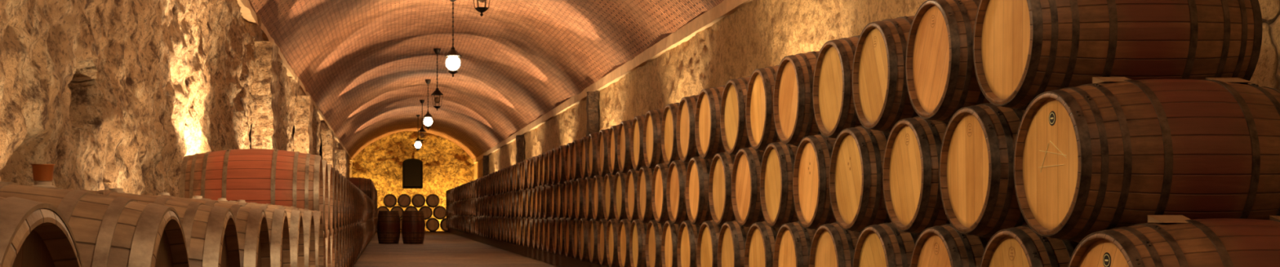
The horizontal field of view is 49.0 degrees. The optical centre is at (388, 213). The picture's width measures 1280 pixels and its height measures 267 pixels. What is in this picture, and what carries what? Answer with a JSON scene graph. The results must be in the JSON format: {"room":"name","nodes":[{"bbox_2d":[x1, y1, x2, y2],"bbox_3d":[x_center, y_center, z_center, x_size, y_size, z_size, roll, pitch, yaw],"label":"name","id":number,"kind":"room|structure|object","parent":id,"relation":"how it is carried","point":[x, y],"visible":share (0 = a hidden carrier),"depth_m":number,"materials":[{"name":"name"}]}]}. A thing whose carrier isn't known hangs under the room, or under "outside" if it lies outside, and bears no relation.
{"room":"wine cellar","nodes":[
{"label":"wine cellar","id":0,"kind":"room"},
{"bbox_2d":[0,0,353,197],"bbox_3d":[-2.266,-1.055,33.250,1.036,3.950,72.500,0,0,0],"label":"wall","id":1,"kind":"structure","parent":0,"point":[111,94],"depth_m":9.59,"materials":[{"name":"stone"}]},
{"bbox_2d":[236,0,352,161],"bbox_3d":[-1.924,-2.651,42.350,0.283,0.130,52.700,0,0,0],"label":"trim","id":2,"kind":"structure","parent":1,"relation":"attached to","point":[248,14],"depth_m":22.47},
{"bbox_2d":[351,131,474,231],"bbox_3d":[1.225,-1.780,68.977,6.753,5.400,0.582,0,0,1],"label":"wall","id":3,"kind":"structure","parent":0,"point":[446,166],"depth_m":68.97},
{"bbox_2d":[402,158,422,188],"bbox_3d":[1.200,-2.005,68.470,1.020,1.510,0.060,0,0,0],"label":"frame","id":4,"kind":"object","parent":3,"relation":"attached to","point":[421,187],"visible":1,"depth_m":68.44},
{"bbox_2d":[403,159,421,186],"bbox_3d":[1.200,-2.005,68.500,0.960,1.450,0.001,0,0,0],"label":"pane","id":5,"kind":"object","parent":4,"relation":"attached to","point":[411,168],"visible":1,"depth_m":68.50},
{"bbox_2d":[352,231,559,266],"bbox_3d":[1.225,0.876,33.250,6.550,0.008,72.500,0,0,0],"label":"floor","id":6,"kind":"structure","parent":0,"point":[438,249],"depth_m":28.76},
{"bbox_2d":[249,41,281,150],"bbox_3d":[-1.719,-0.720,19.051,0.370,3.220,1.170,0,0,0],"label":"stone pilaster","id":7,"kind":"object","parent":6,"relation":"on","point":[265,89],"visible":0.49,"depth_m":18.51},
{"bbox_2d":[293,95,313,154],"bbox_3d":[-1.717,-0.720,27.555,0.372,3.220,1.176,0,0,0],"label":"stone pilaster","id":8,"kind":"object","parent":6,"relation":"on","point":[303,135],"visible":0.38,"depth_m":27.00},
{"bbox_2d":[320,129,335,167],"bbox_3d":[-1.715,-0.720,38.556,0.384,3.220,1.183,0,0,0],"label":"stone pilaster","id":9,"kind":"object","parent":6,"relation":"on","point":[326,135],"visible":0.36,"depth_m":38.01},
{"bbox_2d":[337,149,347,177],"bbox_3d":[-1.722,-0.720,50.549,0.373,3.220,1.170,0,0,0],"label":"stone pilaster","id":10,"kind":"object","parent":6,"relation":"on","point":[342,155],"visible":0.13,"depth_m":49.99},
{"bbox_2d":[377,210,399,243],"bbox_3d":[0.000,0.395,40.000,0.684,0.950,0.684,0,0,0],"label":"wine barrel","id":11,"kind":"object","parent":6,"relation":"on","point":[388,221],"visible":1,"depth_m":39.72,"materials":[{"name":"brown wood"}]},
{"bbox_2d":[376,193,448,231],"bbox_3d":[1.050,-0.036,65.200,4.400,1.812,0.922,0,0,0],"label":"wine barrel","id":12,"kind":"object","parent":6,"relation":"on","point":[389,200],"visible":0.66,"depth_m":64.77,"materials":[{"name":"brown wood"}]},
{"bbox_2d":[401,210,425,243],"bbox_3d":[0.720,0.395,40.000,0.684,0.950,0.684,0,0,0],"label":"wine barrel","id":13,"kind":"object","parent":6,"relation":"on","point":[413,226],"visible":1,"depth_m":39.72,"materials":[{"name":"brown wood"}]},
{"bbox_2d":[515,134,524,162],"bbox_3d":[4.199,-0.805,43.681,0.284,3.390,0.419,0,0,0],"label":"stone pilaster","id":14,"kind":"object","parent":6,"relation":"on","point":[519,138],"visible":0.3,"depth_m":43.50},
{"bbox_2d":[448,227,607,266],"bbox_3d":[2.845,0.777,34.600,0.100,0.186,60.000,0,0,0],"label":"wooden rail","id":15,"kind":"object","parent":6,"relation":"on","point":[557,260],"visible":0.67,"depth_m":26.53,"materials":[{"name":"brown wood"}]},
{"bbox_2d":[445,154,543,250],"bbox_3d":[3.145,-0.200,43.904,0.982,1.804,40.276,0,0,0],"label":"wine barrel stack","id":16,"kind":"object","parent":15,"relation":"on","point":[505,204],"visible":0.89,"depth_m":31.90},
{"bbox_2d":[552,217,559,254],"bbox_3d":[3.156,0.360,22.088,0.950,0.684,0.684,0,0,0],"label":"wine barrel","id":17,"kind":"object","parent":15,"relation":"on","point":[555,225],"visible":0.13,"depth_m":22.16,"materials":[{"name":"brown wood"}]},
{"bbox_2d":[550,183,556,219],"bbox_3d":[3.161,-0.200,22.492,0.950,0.684,0.684,0,0,0],"label":"wine barrel","id":18,"kind":"object","parent":17,"relation":"on","point":[553,190],"visible":0.16,"depth_m":22.45,"materials":[{"name":"brown wood"}]},
{"bbox_2d":[555,182,563,219],"bbox_3d":[3.161,-0.200,21.684,0.950,0.684,0.684,0,0,-1],"label":"wine barrel","id":19,"kind":"object","parent":17,"relation":"on","point":[559,212],"visible":0.14,"depth_m":21.71,"materials":[{"name":"brown wood"}]},
{"bbox_2d":[551,146,558,185],"bbox_3d":[3.128,-0.760,22.088,0.950,0.684,0.684,0,0,0],"label":"wine barrel","id":20,"kind":"object","parent":19,"relation":"on","point":[554,152],"visible":0.16,"depth_m":22.09,"materials":[{"name":"brown wood"}]},
{"bbox_2d":[556,144,566,183],"bbox_3d":[3.131,-0.760,21.280,0.950,0.684,0.684,0,0,0],"label":"wine barrel","id":21,"kind":"object","parent":19,"relation":"on","point":[562,178],"visible":0.25,"depth_m":21.13,"materials":[{"name":"brown wood"}]},
{"bbox_2d":[572,217,580,259],"bbox_3d":[3.151,0.360,19.664,0.950,0.684,0.684,0,0,0],"label":"wine barrel","id":22,"kind":"object","parent":15,"relation":"on","point":[575,223],"visible":0.13,"depth_m":19.75,"materials":[{"name":"brown wood"}]},
{"bbox_2d":[587,217,599,264],"bbox_3d":[3.147,0.360,18.048,0.950,0.684,0.684,0,0,1],"label":"wine barrel","id":23,"kind":"object","parent":15,"relation":"on","point":[593,224],"visible":0.23,"depth_m":17.95,"materials":[{"name":"brown wood"}]},
{"bbox_2d":[583,176,593,221],"bbox_3d":[3.140,-0.200,18.452,0.950,0.684,0.684,0,0,1],"label":"wine barrel","id":24,"kind":"object","parent":23,"relation":"on","point":[588,211],"visible":0.15,"depth_m":18.41,"materials":[{"name":"brown wood"}]},
{"bbox_2d":[579,136,588,179],"bbox_3d":[3.150,-0.760,18.856,0.950,0.684,0.684,0,0,0],"label":"wine barrel","id":25,"kind":"object","parent":24,"relation":"on","point":[583,152],"visible":0.19,"depth_m":18.91,"materials":[{"name":"brown wood"}]},
{"bbox_2d":[586,132,599,178],"bbox_3d":[3.128,-0.760,18.048,0.950,0.684,0.684,0,0,0],"label":"wine barrel","id":26,"kind":"object","parent":24,"relation":"on","point":[592,144],"visible":0.23,"depth_m":17.91,"materials":[{"name":"brown wood"}]},
{"bbox_2d":[597,217,608,266],"bbox_3d":[3.150,0.360,17.240,0.950,0.684,0.684,0,0,0],"label":"wine barrel","id":27,"kind":"object","parent":15,"relation":"on","point":[602,225],"visible":0.2,"depth_m":17.26,"materials":[{"name":"brown wood"}]},
{"bbox_2d":[591,174,604,221],"bbox_3d":[3.135,-0.200,17.644,0.950,0.684,0.684,0,0,0],"label":"wine barrel","id":28,"kind":"object","parent":27,"relation":"on","point":[597,181],"visible":0.23,"depth_m":17.50,"materials":[{"name":"brown wood"}]},
{"bbox_2d":[602,173,615,221],"bbox_3d":[3.156,-0.200,16.836,0.950,0.684,0.684,0,0,0],"label":"wine barrel","id":29,"kind":"object","parent":27,"relation":"on","point":[609,180],"visible":0.14,"depth_m":16.79,"materials":[{"name":"brown wood"}]},
{"bbox_2d":[597,128,609,177],"bbox_3d":[3.147,-0.760,17.240,0.950,0.684,0.684,0,0,0],"label":"wine barrel","id":30,"kind":"object","parent":29,"relation":"on","point":[602,141],"visible":0.21,"depth_m":17.15,"materials":[{"name":"brown wood"}]},
{"bbox_2d":[608,124,619,175],"bbox_3d":[3.153,-0.760,16.432,0.950,0.684,0.684,0,0,1],"label":"wine barrel","id":31,"kind":"object","parent":29,"relation":"on","point":[613,133],"visible":0.17,"depth_m":16.46,"materials":[{"name":"brown wood"}]},
{"bbox_2d":[645,219,663,266],"bbox_3d":[3.158,0.360,14.008,0.950,0.684,0.684,0,0,0],"label":"wine barrel","id":32,"kind":"object","parent":15,"relation":"on","point":[654,230],"visible":0.26,"depth_m":13.96,"materials":[{"name":"brown wood"}]},
{"bbox_2d":[661,219,680,266],"bbox_3d":[3.162,0.360,13.200,0.950,0.684,0.684,0,0,1],"label":"wine barrel","id":33,"kind":"object","parent":15,"relation":"on","point":[670,230],"visible":0.27,"depth_m":13.21,"materials":[{"name":"brown wood"}]},
{"bbox_2d":[651,162,669,224],"bbox_3d":[3.146,-0.200,13.604,0.950,0.684,0.684,0,0,0],"label":"wine barrel","id":34,"kind":"object","parent":33,"relation":"on","point":[659,200],"visible":0.2,"depth_m":13.57,"materials":[{"name":"brown wood"}]},
{"bbox_2d":[661,102,679,165],"bbox_3d":[3.163,-0.760,13.200,0.950,0.684,0.684,0,0,0],"label":"wine barrel","id":35,"kind":"object","parent":34,"relation":"on","point":[668,126],"visible":0.24,"depth_m":13.21,"materials":[{"name":"brown wood"}]},
{"bbox_2d":[666,160,688,224],"bbox_3d":[3.133,-0.200,12.796,0.950,0.684,0.684,0,0,0],"label":"wine barrel","id":36,"kind":"object","parent":33,"relation":"on","point":[677,173],"visible":0.2,"depth_m":12.73,"materials":[{"name":"brown wood"}]},
{"bbox_2d":[676,220,700,266],"bbox_3d":[3.148,0.360,12.392,0.950,0.684,0.684,0,0,0],"label":"wine barrel","id":37,"kind":"object","parent":15,"relation":"on","point":[687,237],"visible":0.24,"depth_m":12.35,"materials":[{"name":"brown wood"}]},
{"bbox_2d":[684,156,712,225],"bbox_3d":[3.136,-0.200,11.988,0.950,0.684,0.684,0,0,0],"label":"wine barrel","id":38,"kind":"object","parent":37,"relation":"on","point":[696,189],"visible":0.24,"depth_m":11.86,"materials":[{"name":"brown wood"}]},
{"bbox_2d":[675,94,699,162],"bbox_3d":[3.141,-0.760,12.392,0.950,0.684,0.684,0,0,0],"label":"wine barrel","id":39,"kind":"object","parent":38,"relation":"on","point":[685,130],"visible":0.22,"depth_m":12.34,"materials":[{"name":"brown wood"}]},
{"bbox_2d":[694,85,725,159],"bbox_3d":[3.135,-0.760,11.584,0.950,0.684,0.684,0,0,-1],"label":"wine barrel","id":40,"kind":"object","parent":38,"relation":"on","point":[708,141],"visible":0.22,"depth_m":11.47,"materials":[{"name":"brown wood"}]},
{"bbox_2d":[696,219,721,266],"bbox_3d":[3.150,0.360,11.584,0.950,0.684,0.684,0,0,-1],"label":"wine barrel","id":41,"kind":"object","parent":15,"relation":"on","point":[708,232],"visible":0.23,"depth_m":11.57,"materials":[{"name":"brown wood"}]},
{"bbox_2d":[708,151,735,225],"bbox_3d":[3.158,-0.200,11.180,0.950,0.684,0.684,0,0,0],"label":"wine barrel","id":42,"kind":"object","parent":41,"relation":"on","point":[722,165],"visible":0.21,"depth_m":11.12,"materials":[{"name":"brown wood"}]},
{"bbox_2d":[720,75,751,155],"bbox_3d":[3.159,-0.760,10.776,0.950,0.684,0.684,0,0,-1],"label":"wine barrel","id":43,"kind":"object","parent":42,"relation":"on","point":[734,134],"visible":0.28,"depth_m":10.71,"materials":[{"name":"brown wood"}]},
{"bbox_2d":[909,223,991,266],"bbox_3d":[3.146,0.360,6.736,0.950,0.684,0.684,0,0,0],"label":"wine barrel","id":44,"kind":"object","parent":15,"relation":"on","point":[941,246],"visible":0.38,"depth_m":6.61,"materials":[{"name":"brown wood"}]},
{"bbox_2d":[882,115,950,234],"bbox_3d":[3.157,-0.200,7.140,0.950,0.684,0.684,0,0,0],"label":"wine barrel","id":45,"kind":"object","parent":44,"relation":"on","point":[912,194],"visible":0.3,"depth_m":7.05,"materials":[{"name":"brown wood"}]},
{"bbox_2d":[979,224,1079,266],"bbox_3d":[3.150,0.360,5.928,0.950,0.684,0.684,0,0,1],"label":"wine barrel","id":46,"kind":"object","parent":15,"relation":"on","point":[1020,246],"visible":0.34,"depth_m":5.80,"materials":[{"name":"brown wood"}]},
{"bbox_2d":[938,102,1027,237],"bbox_3d":[3.139,-0.200,6.332,0.950,0.684,0.684,0,0,0],"label":"wine barrel","id":47,"kind":"object","parent":46,"relation":"on","point":[979,197],"visible":0.41,"depth_m":6.22,"materials":[{"name":"brown wood"}]},
{"bbox_2d":[905,0,990,122],"bbox_3d":[3.130,-0.760,6.736,0.950,0.684,0.684,0,0,0],"label":"wine barrel","id":48,"kind":"object","parent":47,"relation":"on","point":[941,79],"visible":0.26,"depth_m":6.61,"materials":[{"name":"brown wood"}]},
{"bbox_2d":[1067,217,1279,266],"bbox_3d":[3.139,0.360,5.120,0.950,0.684,0.684,0,0,0],"label":"wine barrel","id":49,"kind":"object","parent":15,"relation":"on","point":[1220,242],"visible":1,"depth_m":4.94,"materials":[{"name":"brown wood"}]},
{"bbox_2d":[1013,79,1279,242],"bbox_3d":[3.130,-0.200,5.524,0.950,0.684,0.684,0,0,1],"label":"wine barrel","id":50,"kind":"object","parent":49,"relation":"on","point":[1092,157],"visible":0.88,"depth_m":5.25,"materials":[{"name":"brown wood"}]},
{"bbox_2d":[1092,76,1132,84],"bbox_3d":[2.925,-0.540,5.504,0.130,0.028,0.100,0,0,0],"label":"wedge","id":51,"kind":"object","parent":50,"relation":"on","point":[1095,80],"visible":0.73,"depth_m":5.51,"materials":[{"name":"brown wood"}]},
{"bbox_2d":[973,0,1262,110],"bbox_3d":[3.131,-0.760,5.928,0.950,0.684,0.684,0,0,0],"label":"wine barrel","id":52,"kind":"object","parent":50,"relation":"on","point":[1024,50],"visible":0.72,"depth_m":5.63,"materials":[{"name":"brown wood"}]},
{"bbox_2d":[1147,214,1191,222],"bbox_3d":[2.925,0.020,5.100,0.130,0.028,0.100,0,0,0],"label":"wedge","id":53,"kind":"object","parent":49,"relation":"on","point":[1151,218],"visible":1,"depth_m":5.10,"materials":[{"name":"brown wood"}]},
{"bbox_2d":[586,91,599,136],"bbox_3d":[4.200,-0.805,28.179,0.288,3.390,0.430,0,0,0],"label":"stone pilaster","id":54,"kind":"object","parent":6,"relation":"on","point":[592,108],"visible":0.3,"depth_m":28.00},
{"bbox_3d":[3.445,0.777,34.600,0.100,0.186,60.000,0,0,0],"label":"wooden rail","id":55,"kind":"object","parent":6,"relation":"on","visible":0},
{"bbox_2d":[545,217,554,253],"bbox_3d":[3.136,0.360,22.896,0.950,0.684,0.684,0,0,0],"label":"wine barrel","id":56,"kind":"object","parent":55,"relation":"on","point":[548,230],"visible":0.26,"depth_m":22.77,"materials":[{"name":"brown wood"}]},
{"bbox_2d":[542,184,551,219],"bbox_3d":[3.135,-0.200,23.300,0.950,0.684,0.684,0,0,0],"label":"wine barrel","id":57,"kind":"object","parent":56,"relation":"on","point":[546,194],"visible":0.18,"depth_m":23.12,"materials":[{"name":"brown wood"}]},
{"bbox_2d":[557,217,565,256],"bbox_3d":[3.143,0.360,21.280,0.950,0.684,0.684,0,0,0],"label":"wine barrel","id":58,"kind":"object","parent":55,"relation":"on","point":[562,221],"visible":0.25,"depth_m":21.27,"materials":[{"name":"brown wood"}]},
{"bbox_2d":[564,217,573,257],"bbox_3d":[3.138,0.360,20.472,0.950,0.684,0.684,0,0,0],"label":"wine barrel","id":59,"kind":"object","parent":55,"relation":"on","point":[568,223],"visible":0.17,"depth_m":20.37,"materials":[{"name":"brown wood"}]},
{"bbox_2d":[562,181,568,219],"bbox_3d":[3.161,-0.200,20.876,0.950,0.684,0.684,0,0,0],"label":"wine barrel","id":60,"kind":"object","parent":59,"relation":"on","point":[565,211],"visible":0.16,"depth_m":21.01,"materials":[{"name":"brown wood"}]},
{"bbox_2d":[564,142,572,182],"bbox_3d":[3.155,-0.760,20.472,0.950,0.684,0.684,0,0,-1],"label":"wine barrel","id":61,"kind":"object","parent":60,"relation":"on","point":[567,157],"visible":0.16,"depth_m":20.58,"materials":[{"name":"brown wood"}]},
{"bbox_2d":[567,179,575,220],"bbox_3d":[3.136,-0.200,20.068,0.950,0.684,0.684,0,0,0],"label":"wine barrel","id":62,"kind":"object","parent":59,"relation":"on","point":[571,192],"visible":0.13,"depth_m":20.08,"materials":[{"name":"brown wood"}]},
{"bbox_2d":[570,138,581,181],"bbox_3d":[3.129,-0.760,19.664,0.950,0.684,0.684,0,0,-1],"label":"wine barrel","id":63,"kind":"object","parent":62,"relation":"on","point":[575,145],"visible":0.21,"depth_m":19.57,"materials":[{"name":"brown wood"}]},
{"bbox_2d":[578,217,590,262],"bbox_3d":[3.129,0.360,18.856,0.950,0.684,0.684,0,0,0],"label":"wine barrel","id":64,"kind":"object","parent":55,"relation":"on","point":[584,224],"visible":0.17,"depth_m":18.71,"materials":[{"name":"brown wood"}]},
{"bbox_2d":[574,177,584,220],"bbox_3d":[3.128,-0.200,19.260,0.950,0.684,0.684,0,0,0],"label":"wine barrel","id":65,"kind":"object","parent":64,"relation":"on","point":[579,187],"visible":0.16,"depth_m":19.12,"materials":[{"name":"brown wood"}]},
{"bbox_2d":[605,217,619,266],"bbox_3d":[3.134,0.360,16.432,0.950,0.684,0.684,0,0,0],"label":"wine barrel","id":66,"kind":"object","parent":55,"relation":"on","point":[612,228],"visible":0.2,"depth_m":16.38,"materials":[{"name":"brown wood"}]},
{"bbox_2d":[617,218,631,266],"bbox_3d":[3.138,0.360,15.624,0.950,0.684,0.684,0,0,0],"label":"wine barrel","id":67,"kind":"object","parent":55,"relation":"on","point":[624,226],"visible":0.2,"depth_m":15.63,"materials":[{"name":"brown wood"}]},
{"bbox_2d":[613,171,627,222],"bbox_3d":[3.158,-0.200,16.028,0.950,0.684,0.684,0,0,0],"label":"wine barrel","id":68,"kind":"object","parent":67,"relation":"on","point":[619,195],"visible":0.22,"depth_m":16.02,"materials":[{"name":"brown wood"}]},
{"bbox_2d":[625,168,639,222],"bbox_3d":[3.156,-0.200,15.220,0.950,0.684,0.684,0,0,-1],"label":"wine barrel","id":69,"kind":"object","parent":67,"relation":"on","point":[631,207],"visible":0.17,"depth_m":15.21,"materials":[{"name":"brown wood"}]},
{"bbox_2d":[617,119,633,173],"bbox_3d":[3.134,-0.760,15.624,0.950,0.684,0.684,0,0,0],"label":"wine barrel","id":70,"kind":"object","parent":69,"relation":"on","point":[624,149],"visible":0.22,"depth_m":15.52,"materials":[{"name":"brown wood"}]},
{"bbox_2d":[629,218,648,266],"bbox_3d":[3.132,0.360,14.816,0.950,0.684,0.684,0,0,1],"label":"wine barrel","id":71,"kind":"object","parent":55,"relation":"on","point":[638,228],"visible":0.2,"depth_m":14.64,"materials":[{"name":"brown wood"}]},
{"bbox_2d":[636,165,654,223],"bbox_3d":[3.139,-0.200,14.412,0.950,0.684,0.684,0,0,0],"label":"wine barrel","id":72,"kind":"object","parent":71,"relation":"on","point":[644,204],"visible":0.19,"depth_m":14.33,"materials":[{"name":"brown wood"}]},
{"bbox_2d":[630,114,646,170],"bbox_3d":[3.146,-0.760,14.816,0.950,0.684,0.684,0,0,0],"label":"wine barrel","id":73,"kind":"object","parent":72,"relation":"on","point":[637,131],"visible":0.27,"depth_m":14.81,"materials":[{"name":"brown wood"}]},
{"bbox_2d":[643,107,664,168],"bbox_3d":[3.133,-0.760,14.008,0.950,0.684,0.684,0,0,0],"label":"wine barrel","id":74,"kind":"object","parent":72,"relation":"on","point":[652,150],"visible":0.28,"depth_m":13.87,"materials":[{"name":"brown wood"}]},
{"bbox_2d":[717,219,749,266],"bbox_3d":[3.131,0.360,10.776,0.950,0.684,0.684,0,0,0],"label":"wine barrel","id":75,"kind":"object","parent":55,"relation":"on","point":[732,236],"visible":0.25,"depth_m":10.68,"materials":[{"name":"brown wood"}]},
{"bbox_2d":[744,220,778,266],"bbox_3d":[3.142,0.360,9.968,0.950,0.684,0.684,0,0,0],"label":"wine barrel","id":76,"kind":"object","parent":55,"relation":"on","point":[761,237],"visible":0.22,"depth_m":9.92,"materials":[{"name":"brown wood"}]},
{"bbox_2d":[731,146,764,226],"bbox_3d":[3.146,-0.200,10.372,0.950,0.684,0.684,0,0,-1],"label":"wine barrel","id":77,"kind":"object","parent":76,"relation":"on","point":[746,169],"visible":0.23,"depth_m":10.29,"materials":[{"name":"brown wood"}]},
{"bbox_2d":[745,64,780,151],"bbox_3d":[3.151,-0.760,9.968,0.950,0.684,0.684,0,0,0],"label":"wine barrel","id":78,"kind":"object","parent":77,"relation":"on","point":[760,122],"visible":0.24,"depth_m":9.90,"materials":[{"name":"brown wood"}]},
{"bbox_2d":[760,141,798,228],"bbox_3d":[3.147,-0.200,9.564,0.950,0.684,0.684,0,0,1],"label":"wine barrel","id":79,"kind":"object","parent":76,"relation":"on","point":[776,194],"visible":0.26,"depth_m":9.47,"materials":[{"name":"brown wood"}]},
{"bbox_2d":[773,51,821,146],"bbox_3d":[3.133,-0.760,9.160,0.950,0.684,0.684,0,0,0],"label":"wine barrel","id":80,"kind":"object","parent":79,"relation":"on","point":[794,119],"visible":0.25,"depth_m":9.04,"materials":[{"name":"brown wood"}]},
{"bbox_2d":[773,220,816,266],"bbox_3d":[3.130,0.360,9.160,0.950,0.684,0.684,0,0,1],"label":"wine barrel","id":81,"kind":"object","parent":55,"relation":"on","point":[793,243],"visible":0.25,"depth_m":9.07,"materials":[{"name":"brown wood"}]},
{"bbox_2d":[808,222,860,266],"bbox_3d":[3.128,0.360,8.352,0.950,0.684,0.684,0,0,0],"label":"wine barrel","id":82,"kind":"object","parent":55,"relation":"on","point":[832,245],"visible":0.33,"depth_m":8.25,"materials":[{"name":"brown wood"}]},
{"bbox_2d":[792,133,836,230],"bbox_3d":[3.146,-0.200,8.756,0.950,0.684,0.684,0,0,0],"label":"wine barrel","id":83,"kind":"object","parent":82,"relation":"on","point":[811,186],"visible":0.24,"depth_m":8.67,"materials":[{"name":"brown wood"}]},
{"bbox_2d":[813,35,862,138],"bbox_3d":[3.155,-0.760,8.352,0.950,0.684,0.684,0,0,-1],"label":"wine barrel","id":84,"kind":"object","parent":83,"relation":"on","point":[834,110],"visible":0.3,"depth_m":8.29,"materials":[{"name":"brown wood"}]},
{"bbox_2d":[852,222,919,266],"bbox_3d":[3.129,0.360,7.544,0.950,0.684,0.684,0,0,0],"label":"wine barrel","id":85,"kind":"object","parent":55,"relation":"on","point":[881,245],"visible":0.27,"depth_m":7.41,"materials":[{"name":"brown wood"}]},
{"bbox_2d":[828,125,891,232],"bbox_3d":[3.128,-0.200,7.948,0.950,0.684,0.684,0,0,-1],"label":"wine barrel","id":86,"kind":"object","parent":85,"relation":"on","point":[857,201],"visible":0.29,"depth_m":7.81,"materials":[{"name":"brown wood"}]},
{"bbox_2d":[852,15,919,132],"bbox_3d":[3.130,-0.760,7.544,0.950,0.684,0.684,0,0,0],"label":"wine barrel","id":87,"kind":"object","parent":86,"relation":"on","point":[881,97],"visible":0.34,"depth_m":7.44,"materials":[{"name":"brown wood"}]},
{"bbox_3d":[-1.225,0.807,34.000,0.100,0.126,50.200,0,0,0],"label":"wooden rail","id":88,"kind":"object","parent":6,"relation":"on","visible":0},
{"bbox_2d":[323,231,325,266],"bbox_3d":[-0.945,0.420,9.970,0.950,0.684,0.684,0,0,0],"label":"wine barrel","id":89,"kind":"object","parent":88,"relation":"on","point":[324,241],"visible":0.04,"depth_m":10.20,"materials":[{"name":"red wood"}]},
{"bbox_2d":[321,160,328,237],"bbox_3d":[-0.945,-0.110,10.395,0.950,0.684,0.684,0,0,0],"label":"wine barrel","id":90,"kind":"object","parent":89,"relation":"on","point":[325,171],"visible":0.15,"depth_m":10.34,"materials":[{"name":"red wood"}]},
{"bbox_2d":[324,229,330,266],"bbox_3d":[-0.945,0.420,10.820,0.950,0.684,0.684,0,0,0],"label":"wine barrel","id":91,"kind":"object","parent":88,"relation":"on","point":[327,239],"visible":0.06,"depth_m":10.72,"materials":[{"name":"red wood"}]},
{"bbox_2d":[327,164,333,235],"bbox_3d":[-0.945,-0.110,11.245,0.950,0.684,0.684,0,0,0],"label":"wine barrel","id":92,"kind":"object","parent":91,"relation":"on","point":[329,166],"visible":0.09,"depth_m":11.19,"materials":[{"name":"red wood"}]},
{"bbox_2d":[333,227,338,266],"bbox_3d":[-0.945,0.420,12.520,0.950,0.684,0.684,0,0,0],"label":"wine barrel","id":93,"kind":"object","parent":88,"relation":"on","point":[336,247],"visible":0.09,"depth_m":12.68,"materials":[{"name":"brown wood"}]},
{"bbox_2d":[332,167,337,234],"bbox_3d":[-0.945,-0.110,12.095,0.950,0.684,0.684,0,0,0],"label":"wine barrel","id":94,"kind":"object","parent":93,"relation":"on","point":[334,172],"visible":0.15,"depth_m":11.98,"materials":[{"name":"brown wood"}]},
{"bbox_2d":[335,170,340,232],"bbox_3d":[-0.945,-0.110,12.945,0.950,0.684,0.684,0,0,0],"label":"wine barrel","id":95,"kind":"object","parent":93,"relation":"on","point":[338,192],"visible":0.1,"depth_m":12.89,"materials":[{"name":"brown wood"}]},
{"bbox_2d":[346,177,377,262],"bbox_3d":[-0.945,-0.110,36.957,0.942,1.744,34.259,0,0,0],"label":"wine barrel stack","id":96,"kind":"object","parent":88,"relation":"on","point":[366,192],"visible":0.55,"depth_m":31.04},
{"bbox_3d":[-1.155,0.736,4.850,0.100,0.268,7.900,0,0,0],"label":"wooden rail","id":97,"kind":"object","parent":6,"relation":"on","visible":0},
{"bbox_2d":[0,196,83,266],"bbox_3d":[-0.875,0.270,1.600,0.950,0.704,0.684,0,0,0],"label":"wine barrel","id":98,"kind":"object","parent":97,"relation":"on","point":[33,233],"visible":1,"depth_m":1.62,"materials":[{"name":"brown wood"}]},
{"bbox_2d":[0,181,189,266],"bbox_3d":[-0.875,0.270,2.530,0.950,0.704,0.684,0,0,0],"label":"wine barrel","id":99,"kind":"object","parent":97,"relation":"on","point":[107,231],"visible":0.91,"depth_m":2.40,"materials":[{"name":"brown wood"}]},
{"bbox_2d":[32,181,240,266],"bbox_3d":[-0.875,0.270,3.460,0.950,0.704,0.684,0,0,0],"label":"wine barrel","id":100,"kind":"object","parent":97,"relation":"on","point":[211,234],"visible":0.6,"depth_m":3.35,"materials":[{"name":"brown wood"}]},
{"bbox_2d":[31,164,55,181],"bbox_3d":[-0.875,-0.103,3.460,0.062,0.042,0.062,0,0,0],"label":"flower pot","id":101,"kind":"object","parent":100,"relation":"on","point":[41,172],"visible":1,"depth_m":3.44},
{"bbox_2d":[109,187,271,266],"bbox_3d":[-0.875,0.270,4.390,0.950,0.704,0.684,0,0,0],"label":"wine barrel","id":102,"kind":"object","parent":97,"relation":"on","point":[251,224],"visible":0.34,"depth_m":4.28,"materials":[{"name":"brown wood"}]},
{"bbox_2d":[157,192,290,266],"bbox_3d":[-0.875,0.270,5.320,0.950,0.704,0.684,0,0,0],"label":"wine barrel","id":103,"kind":"object","parent":97,"relation":"on","point":[277,219],"visible":0.21,"depth_m":5.21,"materials":[{"name":"brown wood"}]},
{"bbox_2d":[191,195,304,266],"bbox_3d":[-0.875,0.270,6.250,0.950,0.704,0.684,0,0,-1],"label":"wine barrel","id":104,"kind":"object","parent":97,"relation":"on","point":[295,219],"visible":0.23,"depth_m":6.14,"materials":[{"name":"brown wood"}]},
{"bbox_2d":[217,197,315,266],"bbox_3d":[-0.875,0.270,7.180,0.950,0.704,0.684,0,0,0],"label":"wine barrel","id":105,"kind":"object","parent":97,"relation":"on","point":[307,215],"visible":0.18,"depth_m":7.10,"materials":[{"name":"brown wood"}]},
{"bbox_2d":[237,200,323,266],"bbox_3d":[-0.875,0.270,8.110,0.950,0.704,0.684,0,0,0],"label":"wine barrel","id":106,"kind":"object","parent":97,"relation":"on","point":[318,227],"visible":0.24,"depth_m":8.05,"materials":[{"name":"brown wood"}]},
{"bbox_2d":[248,0,724,159],"bbox_3d":[1.231,-3.418,33.250,6.247,1.541,72.502,0,0,0],"label":"ceiling","id":107,"kind":"structure","parent":0,"point":[366,65],"depth_m":30.24,"materials":[{"name":"brick"}]},
{"bbox_2d":[444,0,461,76],"bbox_3d":[1.225,-3.380,26.000,0.310,1.580,0.280,0,0,0],"label":"hanging lantern","id":108,"kind":"object","parent":107,"relation":"hanging from","point":[452,62],"visible":1,"depth_m":25.93,"materials":[{"name":"glass"}]},
{"bbox_2d":[473,0,1279,180],"bbox_3d":[4.328,-1.055,33.250,0.123,3.950,72.500,0,0,0],"label":"wall","id":109,"kind":"structure","parent":0,"point":[760,33],"depth_m":17.10,"materials":[{"name":"stone"}]},
{"bbox_2d":[473,0,755,163],"bbox_3d":[4.377,-2.610,32.850,0.286,0.212,71.700,0,0,0],"label":"trim","id":110,"kind":"structure","parent":109,"relation":"attached to","point":[726,7],"depth_m":22.64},
{"bbox_3d":[-0.945,0.420,9.120,0.950,0.684,0.684,0,0,0],"label":"wine barrel","id":111,"kind":"object","parent":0,"visible":0},
{"bbox_2d":[179,148,323,222],"bbox_3d":[-0.945,-0.110,9.545,0.950,0.684,0.684,0,0,0],"label":"wine barrel","id":112,"kind":"object","parent":111,"relation":"on","point":[259,175],"visible":0.52,"depth_m":9.26,"materials":[{"name":"red wood"}]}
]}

